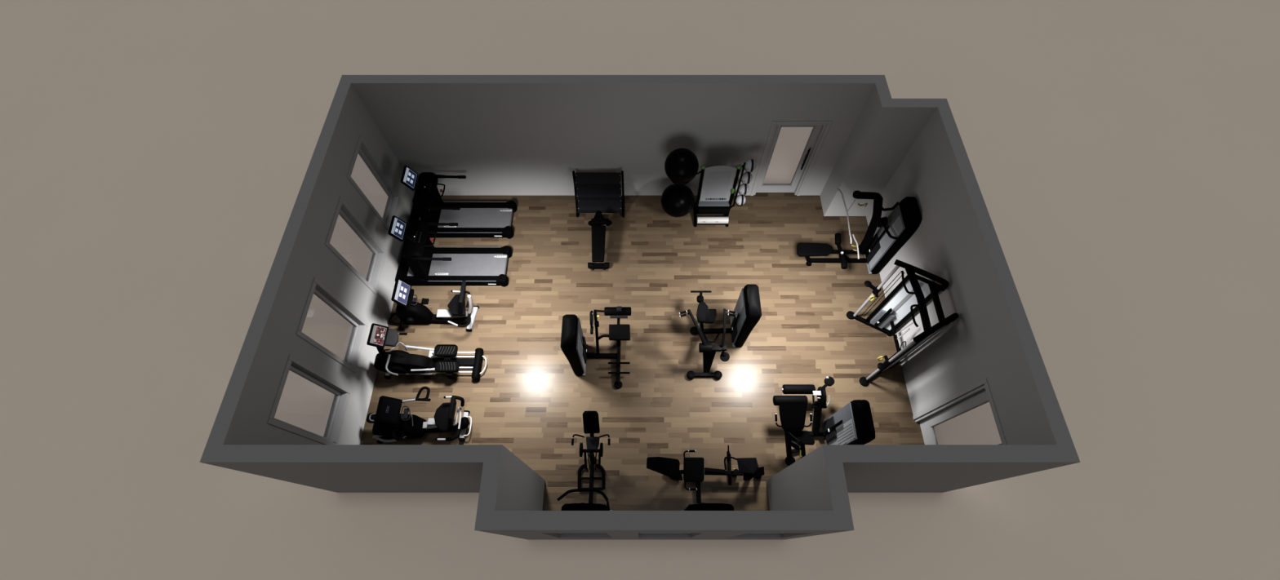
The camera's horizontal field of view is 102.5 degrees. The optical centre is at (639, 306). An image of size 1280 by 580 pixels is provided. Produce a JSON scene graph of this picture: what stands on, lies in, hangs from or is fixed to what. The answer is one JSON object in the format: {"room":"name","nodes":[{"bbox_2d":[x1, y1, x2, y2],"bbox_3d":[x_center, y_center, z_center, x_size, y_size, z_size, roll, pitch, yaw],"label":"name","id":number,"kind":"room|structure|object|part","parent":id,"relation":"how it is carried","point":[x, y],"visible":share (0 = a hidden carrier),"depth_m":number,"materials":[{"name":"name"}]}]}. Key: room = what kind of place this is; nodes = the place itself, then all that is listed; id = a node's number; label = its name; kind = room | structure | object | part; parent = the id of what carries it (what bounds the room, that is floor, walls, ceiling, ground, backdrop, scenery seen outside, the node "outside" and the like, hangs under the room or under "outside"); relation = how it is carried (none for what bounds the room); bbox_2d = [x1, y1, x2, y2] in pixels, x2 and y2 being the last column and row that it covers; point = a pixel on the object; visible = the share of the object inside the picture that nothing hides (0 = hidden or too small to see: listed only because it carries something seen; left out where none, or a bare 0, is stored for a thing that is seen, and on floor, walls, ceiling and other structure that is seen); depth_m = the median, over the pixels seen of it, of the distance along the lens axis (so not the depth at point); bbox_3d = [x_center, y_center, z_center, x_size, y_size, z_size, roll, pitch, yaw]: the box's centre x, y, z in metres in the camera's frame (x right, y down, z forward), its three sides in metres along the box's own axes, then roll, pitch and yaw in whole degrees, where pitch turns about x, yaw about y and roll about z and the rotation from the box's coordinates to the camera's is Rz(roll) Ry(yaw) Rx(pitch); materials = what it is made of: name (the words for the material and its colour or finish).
{"room":"gym","nodes":[
{"label":"gym","id":0,"kind":"room"},
{"bbox_2d":[200,75,415,493],"bbox_3d":[-5.015,-0.414,8.740,0.200,3.020,6.448,0,64,0],"label":"wall","id":1,"kind":"structure","parent":0,"point":[303,255],"depth_m":7.91,"materials":[{"name":"paint"}]},
{"bbox_2d":[267,355,351,444],"bbox_3d":[-4.973,1.481,7.737,0.176,1.685,0.970,0,64,0],"label":"window","id":2,"kind":"structure","parent":1,"relation":"in","point":[304,406],"depth_m":7.76,"materials":[{"name":"clear glass"}]},
{"bbox_3d":[-5.031,1.481,7.737,0.008,1.447,0.732,0,64,0],"label":"pane","id":3,"kind":"part","parent":2,"relation":"part of","materials":[{"name":"clear glass"}]},
{"bbox_3d":[-4.941,1.815,8.415,0.113,0.016,0.808,0,64,0],"label":"sill","id":4,"kind":"part","parent":2,"relation":"part of","materials":[{"name":"paint"}]},
{"bbox_2d":[296,277,368,373],"bbox_3d":[-4.973,0.351,8.294,0.176,1.685,0.940,0,64,0],"label":"window","id":5,"kind":"structure","parent":1,"relation":"in","point":[322,325],"depth_m":8.35,"materials":[{"name":"clear glass"}]},
{"bbox_3d":[-5.031,0.351,8.294,0.008,1.447,0.702,0,64,0],"label":"pane","id":6,"kind":"part","parent":5,"relation":"part of","materials":[{"name":"clear glass"}]},
{"bbox_3d":[-4.941,0.685,8.971,0.113,0.016,0.778,0,64,0],"label":"sill","id":7,"kind":"part","parent":5,"relation":"part of","materials":[{"name":"paint"}]},
{"bbox_2d":[324,196,386,294],"bbox_3d":[-4.973,-1.010,8.964,0.176,1.685,0.925,0,64,0],"label":"window","id":8,"kind":"structure","parent":1,"relation":"in","point":[344,240],"depth_m":9.02,"materials":[{"name":"clear glass"}]},
{"bbox_3d":[-5.031,-1.010,8.964,0.008,1.447,0.687,0,64,0],"label":"pane","id":9,"kind":"part","parent":8,"relation":"part of","materials":[{"name":"clear glass"}]},
{"bbox_3d":[-4.941,-0.676,9.642,0.113,0.016,0.763,0,64,0],"label":"sill","id":10,"kind":"part","parent":8,"relation":"part of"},
{"bbox_2d":[346,135,400,231],"bbox_3d":[-4.973,-2.217,9.559,0.176,1.685,0.935,0,64,0],"label":"window","id":11,"kind":"structure","parent":1,"relation":"in","point":[362,175],"depth_m":9.59,"materials":[{"name":"clear glass"}]},
{"bbox_3d":[-5.031,-2.217,9.559,0.008,1.447,0.697,0,64,0],"label":"pane","id":12,"kind":"part","parent":11,"relation":"part of","materials":[{"name":"clear glass"}]},
{"bbox_3d":[-4.941,-1.883,10.236,0.113,0.016,0.773,0,64,0],"label":"sill","id":13,"kind":"part","parent":11,"relation":"part of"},
{"bbox_2d":[217,444,544,493],"bbox_3d":[-3.268,2.388,7.360,3.295,3.020,0.200,0,64,0],"label":"wall","id":14,"kind":"structure","parent":0,"point":[350,468],"depth_m":6.11,"materials":[{"name":"paint"}]},
{"bbox_2d":[476,462,543,511],"bbox_3d":[-1.720,2.713,7.200,0.200,3.020,0.524,0,64,0],"label":"wall","id":15,"kind":"structure","parent":0,"point":[501,489],"depth_m":6.19,"materials":[{"name":"paint"}]},
{"bbox_2d":[351,75,887,195],"bbox_3d":[-0.357,-3.217,10.121,9.115,3.020,0.200,0,64,0],"label":"wall","id":16,"kind":"structure","parent":0,"point":[508,135],"depth_m":9.46,"materials":[{"name":"paint"}]},
{"bbox_2d":[750,121,832,195],"bbox_3d":[3.000,-3.023,10.481,1.100,2.157,0.201,0,64,0],"label":"door","id":17,"kind":"structure","parent":16,"relation":"in","point":[790,147],"depth_m":10.39,"materials":[{"name":"white paint"}]},
{"bbox_3d":[2.985,-3.040,10.474,0.642,1.722,0.008,0,64,0],"label":"pane","id":18,"kind":"part","parent":17,"relation":"part of","materials":[{"name":"clear glass"}]},
{"bbox_3d":[3.360,-3.051,10.452,0.032,0.600,0.177,0,64,0],"label":"handle","id":19,"kind":"part","parent":17,"relation":"part of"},
{"bbox_2d":[360,192,924,511],"bbox_3d":[0.000,0.578,9.921,10.000,0.015,6.970,0,64,0],"label":"floor","id":20,"kind":"structure","parent":0,"point":[528,399],"depth_m":9.76,"materials":[{"name":"brown wood"}]},
{"bbox_2d":[366,386,471,443],"bbox_3d":[-3.831,1.845,8.579,1.750,1.252,0.825,0,64,0],"label":"recumbent stepper","id":21,"kind":"object","parent":20,"relation":"on","point":[388,421],"visible":1,"depth_m":8.55,"materials":[{"name":"black plastic"}]},
{"bbox_3d":[-4.284,2.119,8.611,0.464,0.254,0.292,0,64,0],"label":"swing arm","id":22,"kind":"part","parent":21,"relation":"part of","materials":[{"name":"black metal"}]},
{"bbox_3d":[-3.809,1.544,8.377,0.369,0.038,0.042,-8,64,-4],"label":"swing arm","id":23,"kind":"part","parent":21,"relation":"part of","materials":[{"name":"silver metal"}]},
{"bbox_3d":[-3.294,1.859,8.635,0.328,0.080,0.487,0,64,0],"label":"seat","id":24,"kind":"part","parent":21,"relation":"part of","materials":[{"name":"leather"}]},
{"bbox_3d":[-3.095,1.724,8.456,0.176,0.426,0.418,0,64,0],"label":"backrest","id":25,"kind":"part","parent":21,"relation":"part of","materials":[{"name":"black plastic"}]},
{"bbox_3d":[-3.076,2.144,8.493,0.130,0.251,0.277,27,67,13],"label":"seat handle","id":26,"kind":"part","parent":21,"relation":"part of","materials":[{"name":"metal"}]},
{"bbox_3d":[-3.065,1.580,8.676,0.196,0.243,0.124,29,67,13],"label":"seat handle","id":27,"kind":"part","parent":21,"relation":"part of","materials":[{"name":"black rubber"}]},
{"bbox_3d":[-3.089,1.912,8.718,0.101,0.106,0.405,0,64,0],"label":"backrest frame","id":28,"kind":"part","parent":21,"relation":"part of","materials":[{"name":"silver metal"}]},
{"bbox_3d":[-3.019,2.101,9.011,0.126,0.052,0.350,0,64,0],"label":"lift handle","id":29,"kind":"part","parent":21,"relation":"part of","materials":[{"name":"white paint"}]},
{"bbox_2d":[366,323,486,379],"bbox_3d":[-3.809,0.842,8.855,1.907,1.645,0.815,0,64,0],"label":"elliptical trainer","id":30,"kind":"object","parent":20,"relation":"on","point":[394,362],"visible":1,"depth_m":9.20,"materials":[{"name":"black plastic"}]},
{"bbox_2d":[373,326,386,345],"bbox_3d":[-4.170,0.467,8.231,0.107,0.094,0.288,0,64,0],"label":"screen","id":31,"kind":"object","parent":30,"relation":"attached to","point":[379,332],"depth_m":8.23,"materials":[{"name":"multicoloured"}]},
{"bbox_3d":[-4.062,1.222,9.283,0.597,0.063,0.024,-1,64,-1],"label":"link rod","id":32,"kind":"part","parent":30,"relation":"part of","materials":[{"name":"grey metal"}]},
{"bbox_3d":[-3.460,1.210,9.473,0.880,0.030,0.028,0,64,0],"label":"guide rail","id":33,"kind":"part","parent":30,"relation":"part of","materials":[{"name":"metal"}]},
{"bbox_3d":[-3.460,0.941,9.605,0.880,0.030,0.028,0,64,0],"label":"guide rail","id":34,"kind":"part","parent":30,"relation":"part of","materials":[{"name":"metal"}]},
{"bbox_3d":[-3.460,0.870,9.641,0.880,0.030,0.028,0,64,0],"label":"guide rail","id":35,"kind":"part","parent":30,"relation":"part of","materials":[{"name":"metal"}]},
{"bbox_3d":[-3.460,1.134,9.510,0.880,0.030,0.028,0,64,0],"label":"guide rail","id":36,"kind":"part","parent":30,"relation":"part of","materials":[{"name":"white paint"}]},
{"bbox_3d":[-2.917,1.083,9.553,0.123,0.021,0.373,0,64,0],"label":"lift handle","id":37,"kind":"part","parent":30,"relation":"part of","materials":[{"name":"white paint"}]},
{"bbox_2d":[388,278,479,334],"bbox_3d":[-3.971,-0.014,9.426,1.777,1.394,0.739,0,64,0],"label":"bike","id":38,"kind":"object","parent":20,"relation":"on","point":[411,312],"visible":1,"depth_m":9.57,"materials":[{"name":"black plastic"}]},
{"bbox_3d":[-4.737,0.240,9.945,0.245,0.074,0.229,0,64,0],"label":"handle","id":39,"kind":"part","parent":38,"relation":"part of","materials":[{"name":"black rubber"}]},
{"bbox_3d":[-4.115,-0.231,8.945,0.079,0.175,0.364,0,64,0],"label":"display panel","id":40,"kind":"part","parent":38,"relation":"part of","materials":[{"name":"black"}]},
{"bbox_3d":[-3.417,-0.030,9.615,0.360,0.070,0.439,0,64,0],"label":"seat","id":41,"kind":"part","parent":38,"relation":"part of","materials":[{"name":"leather"}]},
{"bbox_3d":[-3.265,-0.142,9.420,0.196,0.466,0.514,0,64,0],"label":"backrest","id":42,"kind":"part","parent":38,"relation":"part of","materials":[{"name":"black plastic"}]},
{"bbox_3d":[-3.219,0.275,9.506,0.145,0.200,0.357,21,66,10],"label":"seat handle","id":43,"kind":"part","parent":38,"relation":"part of","materials":[{"name":"black rubber"}]},
{"bbox_3d":[-3.260,-0.133,9.672,0.128,0.260,0.258,0,64,0],"label":"seat handle","id":44,"kind":"part","parent":38,"relation":"part of","materials":[{"name":"silver metal"}]},
{"bbox_3d":[-3.204,-0.033,9.631,0.247,0.668,0.070,-5,64,-3],"label":"backrest post","id":45,"kind":"part","parent":38,"relation":"part of","materials":[{"name":"silver metal"}]},
{"bbox_2d":[387,215,511,286],"bbox_3d":[-3.757,-1.126,9.844,2.205,1.630,0.846,0,64,0],"label":"treadmill","id":46,"kind":"object","parent":20,"relation":"on","point":[421,264],"visible":1,"depth_m":10.26,"materials":[{"name":"black plastic"}]},
{"bbox_3d":[-4.320,-1.393,9.234,0.086,0.156,0.324,0,64,0],"label":"display panel","id":47,"kind":"part","parent":46,"relation":"part of","materials":[{"name":"black"}]},
{"bbox_3d":[-4.525,-0.899,10.305,0.170,0.008,0.660,0,64,0],"label":"panel","id":48,"kind":"part","parent":46,"relation":"part of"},
{"bbox_3d":[-4.551,-0.837,10.431,0.617,0.280,0.780,0,64,0],"label":"motor","id":49,"kind":"part","parent":46,"relation":"part of","materials":[{"name":"black plastic"}]},
{"bbox_3d":[-3.849,-0.899,9.468,0.718,0.103,0.107,0,64,0],"label":"handrail","id":50,"kind":"part","parent":46,"relation":"part of","materials":[{"name":"black rubber"}]},
{"bbox_3d":[-3.849,-1.562,9.795,0.718,0.103,0.107,0,64,0],"label":"handrail","id":51,"kind":"part","parent":46,"relation":"part of","materials":[{"name":"black rubber"}]},
{"bbox_3d":[-3.710,-0.530,10.291,1.820,0.240,0.135,0,64,0],"label":"rail","id":52,"kind":"part","parent":46,"relation":"part of","materials":[{"name":"black plastic"}]},
{"bbox_3d":[-3.580,-0.503,10.207,1.440,0.011,0.007,0,64,0],"label":"rail trim","id":53,"kind":"part","parent":46,"relation":"part of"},
{"bbox_3d":[-3.710,-1.135,10.589,1.820,0.240,0.135,0,64,0],"label":"rail","id":54,"kind":"part","parent":46,"relation":"part of","materials":[{"name":"black plastic"}]},
{"bbox_2d":[400,165,516,239],"bbox_3d":[-3.777,-2.162,10.354,2.205,1.630,0.846,0,64,0],"label":"treadmill","id":55,"kind":"object","parent":20,"relation":"on","point":[473,219],"visible":0.96,"depth_m":10.82,"materials":[{"name":"black plastic"}]},
{"bbox_3d":[-4.340,-2.429,9.745,0.086,0.156,0.324,0,64,0],"label":"display panel","id":56,"kind":"part","parent":55,"relation":"part of","materials":[{"name":"black"}]},
{"bbox_3d":[-4.572,-1.873,10.941,0.617,0.280,0.780,0,64,0],"label":"motor","id":57,"kind":"part","parent":55,"relation":"part of","materials":[{"name":"black plastic"}]},
{"bbox_3d":[-3.869,-1.935,9.979,0.718,0.103,0.107,0,64,0],"label":"handrail","id":58,"kind":"part","parent":55,"relation":"part of","materials":[{"name":"black rubber"}]},
{"bbox_3d":[-3.869,-2.598,10.305,0.718,0.103,0.107,0,64,0],"label":"handrail","id":59,"kind":"part","parent":55,"relation":"part of","materials":[{"name":"black rubber"}]},
{"bbox_3d":[-3.730,-1.566,10.801,1.820,0.240,0.135,0,64,0],"label":"rail","id":60,"kind":"part","parent":55,"relation":"part of","materials":[{"name":"black plastic"}]},
{"bbox_3d":[-3.600,-1.539,10.717,1.440,0.011,0.007,0,64,0],"label":"rail trim","id":61,"kind":"part","parent":55,"relation":"part of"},
{"bbox_3d":[-3.730,-2.171,11.100,1.820,0.240,0.135,0,64,0],"label":"rail","id":62,"kind":"part","parent":55,"relation":"part of","materials":[{"name":"black plastic"}]},
{"bbox_3d":[-3.600,-2.254,11.069,1.440,0.011,0.007,0,64,0],"label":"rail trim","id":63,"kind":"part","parent":55,"relation":"part of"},
{"bbox_2d":[556,411,612,511],"bbox_3d":[-0.858,2.567,8.086,0.799,1.520,1.641,0,64,0],"label":"machine","id":64,"kind":"object","parent":20,"relation":"on","point":[590,419],"visible":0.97,"depth_m":8.24,"materials":[{"name":"black plastic"}]},
{"bbox_3d":[-0.972,2.101,8.073,0.195,0.075,0.174,0,64,0],"label":"handle","id":65,"kind":"part","parent":64,"relation":"part of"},
{"bbox_3d":[-0.824,2.889,8.704,0.480,0.084,0.413,0,64,0],"label":"floor frame","id":66,"kind":"part","parent":64,"relation":"part of","materials":[{"name":"metal"}]},
{"bbox_3d":[-0.774,2.240,8.379,0.222,0.078,0.216,0,64,0],"label":"seat","id":67,"kind":"part","parent":64,"relation":"part of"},
{"bbox_2d":[560,306,631,389],"bbox_3d":[-0.729,0.622,9.044,1.143,1.520,1.257,0,64,0],"label":"machine","id":68,"kind":"object","parent":20,"relation":"on","point":[573,343],"visible":1,"depth_m":9.19,"materials":[{"name":"black plastic"}]},
{"bbox_3d":[-1.039,0.717,9.104,0.018,1.227,0.570,0,64,0],"label":"panel","id":69,"kind":"part","parent":68,"relation":"part of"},
{"bbox_3d":[-1.028,0.817,9.050,0.004,1.157,0.292,0,64,0],"label":"light panel","id":70,"kind":"part","parent":68,"relation":"part of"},
{"bbox_3d":[-0.997,0.722,9.260,0.014,0.842,0.051,0,64,0],"label":"selector rod","id":71,"kind":"part","parent":68,"relation":"part of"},
{"bbox_3d":[-0.371,0.472,9.329,0.392,0.096,0.291,0,64,0],"label":"seat","id":72,"kind":"part","parent":68,"relation":"part of","materials":[{"name":"leather"}]},
{"bbox_2d":[572,170,624,217],"bbox_3d":[-0.860,-2.359,10.820,1.050,0.958,0.505,0,64,0],"label":"storage rack","id":73,"kind":"object","parent":20,"relation":"on","point":[594,192],"visible":1,"depth_m":10.73,"materials":[{"name":"black metal"}]},
{"bbox_2d":[574,172,621,187],"bbox_3d":[-0.860,-2.597,10.530,0.940,0.139,0.275,0,64,0],"label":"shelf","id":74,"kind":"object","parent":73,"relation":"attached to","point":[582,180],"depth_m":10.51,"materials":[{"name":"metal"}]},
{"bbox_2d":[576,187,621,200],"bbox_3d":[-0.860,-2.375,10.754,0.940,0.139,0.275,0,64,0],"label":"shelf","id":75,"kind":"object","parent":73,"relation":"attached to","point":[582,193],"depth_m":10.74,"materials":[{"name":"metal"}]},
{"bbox_2d":[577,197,622,213],"bbox_3d":[-0.860,-2.166,10.986,0.940,0.139,0.305,0,64,0],"label":"shelf","id":76,"kind":"object","parent":73,"relation":"attached to","point":[584,206],"depth_m":10.97,"materials":[{"name":"metal"}]},
{"bbox_2d":[587,211,612,270],"bbox_3d":[-0.837,-1.420,10.585,0.501,0.560,1.300,0,64,0],"label":"bench","id":77,"kind":"object","parent":20,"relation":"on","point":[598,224],"visible":1,"depth_m":10.37,"materials":[{"name":"leather"}]},
{"bbox_2d":[646,444,764,511],"bbox_3d":[1.089,2.750,7.995,1.977,1.520,1.233,0,64,0],"label":"machine","id":78,"kind":"object","parent":20,"relation":"on","point":[694,470],"visible":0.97,"depth_m":8.28,"materials":[{"name":"black plastic"}]},
{"bbox_3d":[0.870,2.639,8.295,0.346,0.080,0.381,0,64,0],"label":"seat","id":79,"kind":"part","parent":78,"relation":"part of","materials":[{"name":"leather"}]},
{"bbox_3d":[1.242,2.728,8.530,0.359,0.107,0.060,4,64,2],"label":"sliding rail","id":80,"kind":"part","parent":78,"relation":"part of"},
{"bbox_3d":[1.459,2.434,8.498,0.045,0.315,0.223,-11,64,-5],"label":"plate lever","id":81,"kind":"part","parent":78,"relation":"part of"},
{"bbox_3d":[1.636,2.651,8.509,0.543,0.501,0.193,6,64,3],"label":"plate frame","id":82,"kind":"part","parent":78,"relation":"part of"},
{"bbox_3d":[1.743,2.585,8.322,0.354,0.155,0.237,0,64,0],"label":"foot plate","id":83,"kind":"part","parent":78,"relation":"part of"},
{"bbox_2d":[670,162,752,226],"bbox_3d":[1.380,-2.332,10.406,1.604,1.655,0.580,0,64,0],"label":"rack","id":84,"kind":"object","parent":20,"relation":"on","point":[717,185],"visible":0.67,"depth_m":10.18,"materials":[{"name":"black metal"}]},
{"bbox_2d":[661,183,694,217],"bbox_3d":[0.775,-2.188,10.584,0.690,0.689,0.690,0,64,0],"label":"ball","id":85,"kind":"object","parent":84,"relation":"on","point":[677,201],"visible":0.97,"depth_m":10.34,"materials":[{"name":"black plastic"}]},
{"bbox_2d":[664,148,698,183],"bbox_3d":[0.790,-2.671,9.763,0.651,0.650,0.651,0,64,0],"label":"ball","id":86,"kind":"object","parent":84,"relation":"on","point":[681,165],"visible":1,"depth_m":9.53,"materials":[{"name":"black plastic"}]},
{"bbox_2d":[695,211,728,225],"bbox_3d":[1.530,-1.913,10.928,0.680,0.260,0.250,0,64,0],"label":"tray","id":87,"kind":"object","parent":84,"relation":"on","point":[696,213],"depth_m":10.98,"materials":[{"name":"plastic"}]},
{"bbox_2d":[696,217,728,223],"bbox_3d":[1.544,-1.835,10.917,0.668,0.146,0.146,0,64,0],"label":"foam roller","id":88,"kind":"object","parent":84,"relation":"on","point":[700,220],"visible":1,"depth_m":10.86,"materials":[{"name":"white paint"}]},
{"bbox_2d":[697,206,728,214],"bbox_3d":[1.534,-2.010,10.742,0.648,0.160,0.160,0,64,0],"label":"rolled mat","id":89,"kind":"object","parent":84,"relation":"on","point":[701,210],"visible":1,"depth_m":10.68,"materials":[{"name":"black rubber"}]},
{"bbox_2d":[697,200,728,206],"bbox_3d":[1.530,-2.150,10.662,0.640,0.025,0.160,0,64,0],"label":"shelf","id":90,"kind":"object","parent":84,"relation":"attached to","point":[700,203],"depth_m":10.64,"materials":[{"name":"metal"}]},
{"bbox_2d":[704,171,732,196],"bbox_3d":[1.530,-2.399,10.108,0.440,0.760,0.001,0,64,0],"label":"panel","id":91,"kind":"object","parent":84,"relation":"attached to","point":[717,184],"depth_m":10.09,"materials":[{"name":"metal"}]},
{"bbox_3d":[1.940,-2.379,10.299,0.044,1.320,0.193,39,70,17],"label":"ball post","id":92,"kind":"part","parent":84,"relation":"part of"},
{"bbox_2d":[735,194,746,205],"bbox_3d":[2.105,-2.226,10.729,0.216,0.220,0.220,0,64,0],"label":"medicine ball","id":93,"kind":"object","parent":84,"relation":"on","point":[740,200],"visible":0.94,"depth_m":10.66,"materials":[{"name":"rubber"}]},
{"bbox_2d":[738,183,749,195],"bbox_3d":[2.105,-2.381,10.415,0.216,0.220,0.220,0,64,0],"label":"medicine ball","id":94,"kind":"object","parent":84,"relation":"on","point":[744,189],"visible":0.95,"depth_m":10.34,"materials":[{"name":"rubber"}]},
{"bbox_2d":[741,172,752,183],"bbox_3d":[2.105,-2.536,10.101,0.216,0.220,0.220,0,64,0],"label":"medicine ball","id":95,"kind":"object","parent":84,"relation":"on","point":[747,178],"visible":0.96,"depth_m":10.03,"materials":[{"name":"grey leather"}]},
{"bbox_2d":[744,159,755,171],"bbox_3d":[2.105,-2.690,9.787,0.216,0.220,0.220,0,64,0],"label":"medicine ball","id":96,"kind":"object","parent":84,"relation":"on","point":[750,165],"visible":0.99,"depth_m":9.71,"materials":[{"name":"grey leather"}]},
{"bbox_2d":[678,284,761,379],"bbox_3d":[1.362,0.339,9.183,1.375,1.520,1.542,0,64,0],"label":"machine","id":97,"kind":"object","parent":20,"relation":"on","point":[747,313],"visible":1,"depth_m":9.19,"materials":[{"name":"black plastic"}]},
{"bbox_3d":[1.001,0.368,8.981,0.060,0.384,0.626,-27,67,-13],"label":"press arm","id":98,"kind":"part","parent":97,"relation":"part of"},
{"bbox_3d":[1.308,0.182,9.489,0.220,0.070,0.280,0,64,0],"label":"seat","id":99,"kind":"part","parent":97,"relation":"part of","materials":[{"name":"leather"}]},
{"bbox_3d":[1.433,0.549,9.552,0.104,0.454,0.583,34,68,15],"label":"adjustment lever","id":100,"kind":"part","parent":97,"relation":"part of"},
{"bbox_3d":[1.471,0.370,8.990,0.062,0.396,0.579,3,64,1],"label":"press arm","id":101,"kind":"part","parent":97,"relation":"part of"},
{"bbox_3d":[1.747,0.326,9.456,0.014,0.842,0.051,0,64,0],"label":"selector rod","id":102,"kind":"part","parent":97,"relation":"part of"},
{"bbox_3d":[1.778,0.101,9.402,0.004,1.157,0.292,0,64,0],"label":"light panel","id":103,"kind":"part","parent":97,"relation":"part of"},
{"bbox_3d":[1.789,0.206,9.356,0.018,1.227,0.570,0,64,0],"label":"panel","id":104,"kind":"part","parent":97,"relation":"part of","materials":[{"name":"plastic"}]},
{"bbox_2d":[773,376,875,466],"bbox_3d":[2.889,1.796,8.465,1.321,1.520,1.389,0,64,0],"label":"machine","id":105,"kind":"object","parent":20,"relation":"on","point":[853,424],"visible":0.95,"depth_m":8.44,"materials":[{"name":"black plastic"}]},
{"bbox_3d":[2.489,1.794,8.377,0.449,0.325,0.424,0,64,0],"label":"backrest","id":106,"kind":"part","parent":105,"relation":"part of","materials":[{"name":"leather"}]},
{"bbox_3d":[2.684,2.176,8.497,0.405,0.087,0.226,0,64,0],"label":"seat","id":107,"kind":"part","parent":105,"relation":"part of","materials":[{"name":"leather"}]},
{"bbox_3d":[3.009,1.499,8.701,0.136,0.060,0.147,0,64,0],"label":"range plate","id":108,"kind":"part","parent":105,"relation":"part of","materials":[{"name":"silver metal"}]},
{"bbox_3d":[3.247,2.032,8.615,0.014,0.842,0.051,0,64,0],"label":"selector rod","id":109,"kind":"part","parent":105,"relation":"part of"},
{"bbox_3d":[3.289,2.027,8.459,0.018,1.227,0.570,0,64,0],"label":"panel","id":110,"kind":"part","parent":105,"relation":"part of","materials":[{"name":"metal"}]},
{"bbox_3d":[3.278,2.127,8.405,0.004,1.157,0.292,0,64,0],"label":"light panel","id":111,"kind":"part","parent":105,"relation":"part of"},
{"bbox_2d":[796,191,922,274],"bbox_3d":[4.060,-1.296,9.622,1.890,2.177,0.794,-5,64,-3],"label":"machine","id":112,"kind":"object","parent":20,"relation":"on","point":[895,231],"visible":1,"depth_m":9.75,"materials":[{"name":"black plastic"}]},
{"bbox_3d":[3.444,-0.949,10.490,0.212,0.314,0.134,0,64,0],"label":"bench leg","id":113,"kind":"part","parent":112,"relation":"part of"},
{"bbox_2d":[837,188,852,244],"bbox_3d":[3.705,-1.659,9.245,0.069,0.094,1.214,-1,64,0],"label":"bar","id":114,"kind":"object","parent":112,"relation":"hanging from","point":[838,189],"visible":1,"depth_m":9.20,"materials":[{"name":"silver metal"}]},
{"bbox_3d":[4.114,-1.014,10.409,0.601,0.393,0.082,0,64,0],"label":"bench rail","id":115,"kind":"part","parent":112,"relation":"part of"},
{"bbox_2d":[851,234,859,259],"bbox_3d":[4.202,-1.171,10.028,0.119,0.074,0.561,-5,64,-3],"label":"bar","id":116,"kind":"object","parent":112,"relation":"attached to","point":[855,241],"visible":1,"depth_m":10.01,"materials":[{"name":"white paint"}]},
{"bbox_3d":[4.667,-1.272,10.118,0.014,1.066,0.050,0,64,0],"label":"selector rod","id":117,"kind":"part","parent":112,"relation":"part of","materials":[{"name":"metal"}]},
{"bbox_3d":[4.698,-1.200,9.875,0.004,1.459,0.281,0,64,0],"label":"light panel","id":118,"kind":"part","parent":112,"relation":"part of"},
{"bbox_3d":[4.709,-1.296,9.928,0.018,1.529,0.550,0,64,0],"label":"panel","id":119,"kind":"part","parent":112,"relation":"part of","materials":[{"name":"metal"}]},
{"bbox_2d":[846,259,959,386],"bbox_3d":[4.428,0.318,8.848,0.933,2.140,1.607,0,64,0],"label":"machine","id":120,"kind":"object","parent":20,"relation":"on","point":[910,295],"visible":1,"depth_m":8.67,"materials":[{"name":"black metal"}]},
{"bbox_3d":[4.510,0.211,9.525,0.035,0.700,0.050,0,64,0],"label":"selector rod","id":121,"kind":"part","parent":120,"relation":"part of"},
{"bbox_2d":[474,511,853,539],"bbox_3d":[0.268,3.038,7.040,4.175,3.020,0.200,0,64,0],"label":"wall","id":122,"kind":"structure","parent":0,"point":[526,525],"depth_m":5.71,"materials":[{"name":"paint"}]},
{"bbox_2d":[557,533,606,533],"bbox_3d":[-0.810,3.032,6.992,0.792,1.582,0.060,0,64,0],"label":"window","id":123,"kind":"structure","parent":122,"relation":"in","point":[557,533],"depth_m":7.65,"materials":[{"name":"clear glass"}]},
{"bbox_2d":[639,533,691,533],"bbox_3d":[0.370,3.032,6.992,0.772,1.582,0.060,0,64,0],"label":"window","id":124,"kind":"structure","parent":122,"relation":"in","point":[639,533],"depth_m":7.65,"materials":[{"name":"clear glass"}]},
{"bbox_2d":[747,533,784,533],"bbox_3d":[1.720,3.032,6.992,0.792,1.582,0.060,0,64,0],"label":"window","id":125,"kind":"structure","parent":122,"relation":"in","point":[748,533],"depth_m":7.65,"materials":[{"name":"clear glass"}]},
{"bbox_2d":[768,462,850,511],"bbox_3d":[2.255,2.713,7.200,0.200,3.020,0.524,0,64,0],"label":"wall","id":126,"kind":"structure","parent":0,"point":[824,487],"depth_m":6.29,"materials":[{"name":"paint"}]},
{"bbox_2d":[819,83,894,216],"bbox_3d":[4.100,-2.875,9.952,0.200,3.020,0.563,0,64,0],"label":"wall","id":127,"kind":"structure","parent":0,"point":[879,105],"depth_m":9.51,"materials":[{"name":"paint"}]},
{"bbox_2d":[833,98,937,216],"bbox_3d":[4.558,-2.712,9.872,0.715,3.020,0.200,0,64,0],"label":"wall","id":128,"kind":"structure","parent":0,"point":[908,117],"depth_m":9.35,"materials":[{"name":"paint"}]},
{"bbox_2d":[766,444,1079,493],"bbox_3d":[3.635,2.388,7.360,2.960,3.020,0.200,0,64,0],"label":"wall","id":129,"kind":"structure","parent":0,"point":[868,468],"depth_m":6.11,"materials":[{"name":"paint"}]},
{"bbox_2d":[866,98,1073,444],"bbox_3d":[5.015,-0.252,8.660,0.200,3.020,5.685,0,64,0],"label":"wall","id":130,"kind":"structure","parent":0,"point":[956,241],"depth_m":7.85,"materials":[{"name":"paint"}]},
{"bbox_2d":[912,377,1007,444],"bbox_3d":[4.992,1.974,8.014,0.185,2.167,1.080,0,64,0],"label":"door","id":131,"kind":"structure","parent":130,"relation":"in","point":[972,418],"depth_m":7.86,"materials":[{"name":"white paint"}]},
{"bbox_3d":[5.012,1.967,7.919,0.008,1.682,0.622,0,64,0],"label":"pane","id":132,"kind":"part","parent":131,"relation":"part of","materials":[{"name":"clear glass"}]},
{"label":"outside","id":133,"kind":"structure","parent":0,"visible":0},
{"bbox_2d":[0,0,1279,579],"bbox_3d":[0.000,4.073,8.269,120.000,0.100,120.000,0,64,0],"label":"ground","id":134,"kind":"structure","parent":133,"point":[156,155],"depth_m":10.87,"materials":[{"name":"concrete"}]}
]}

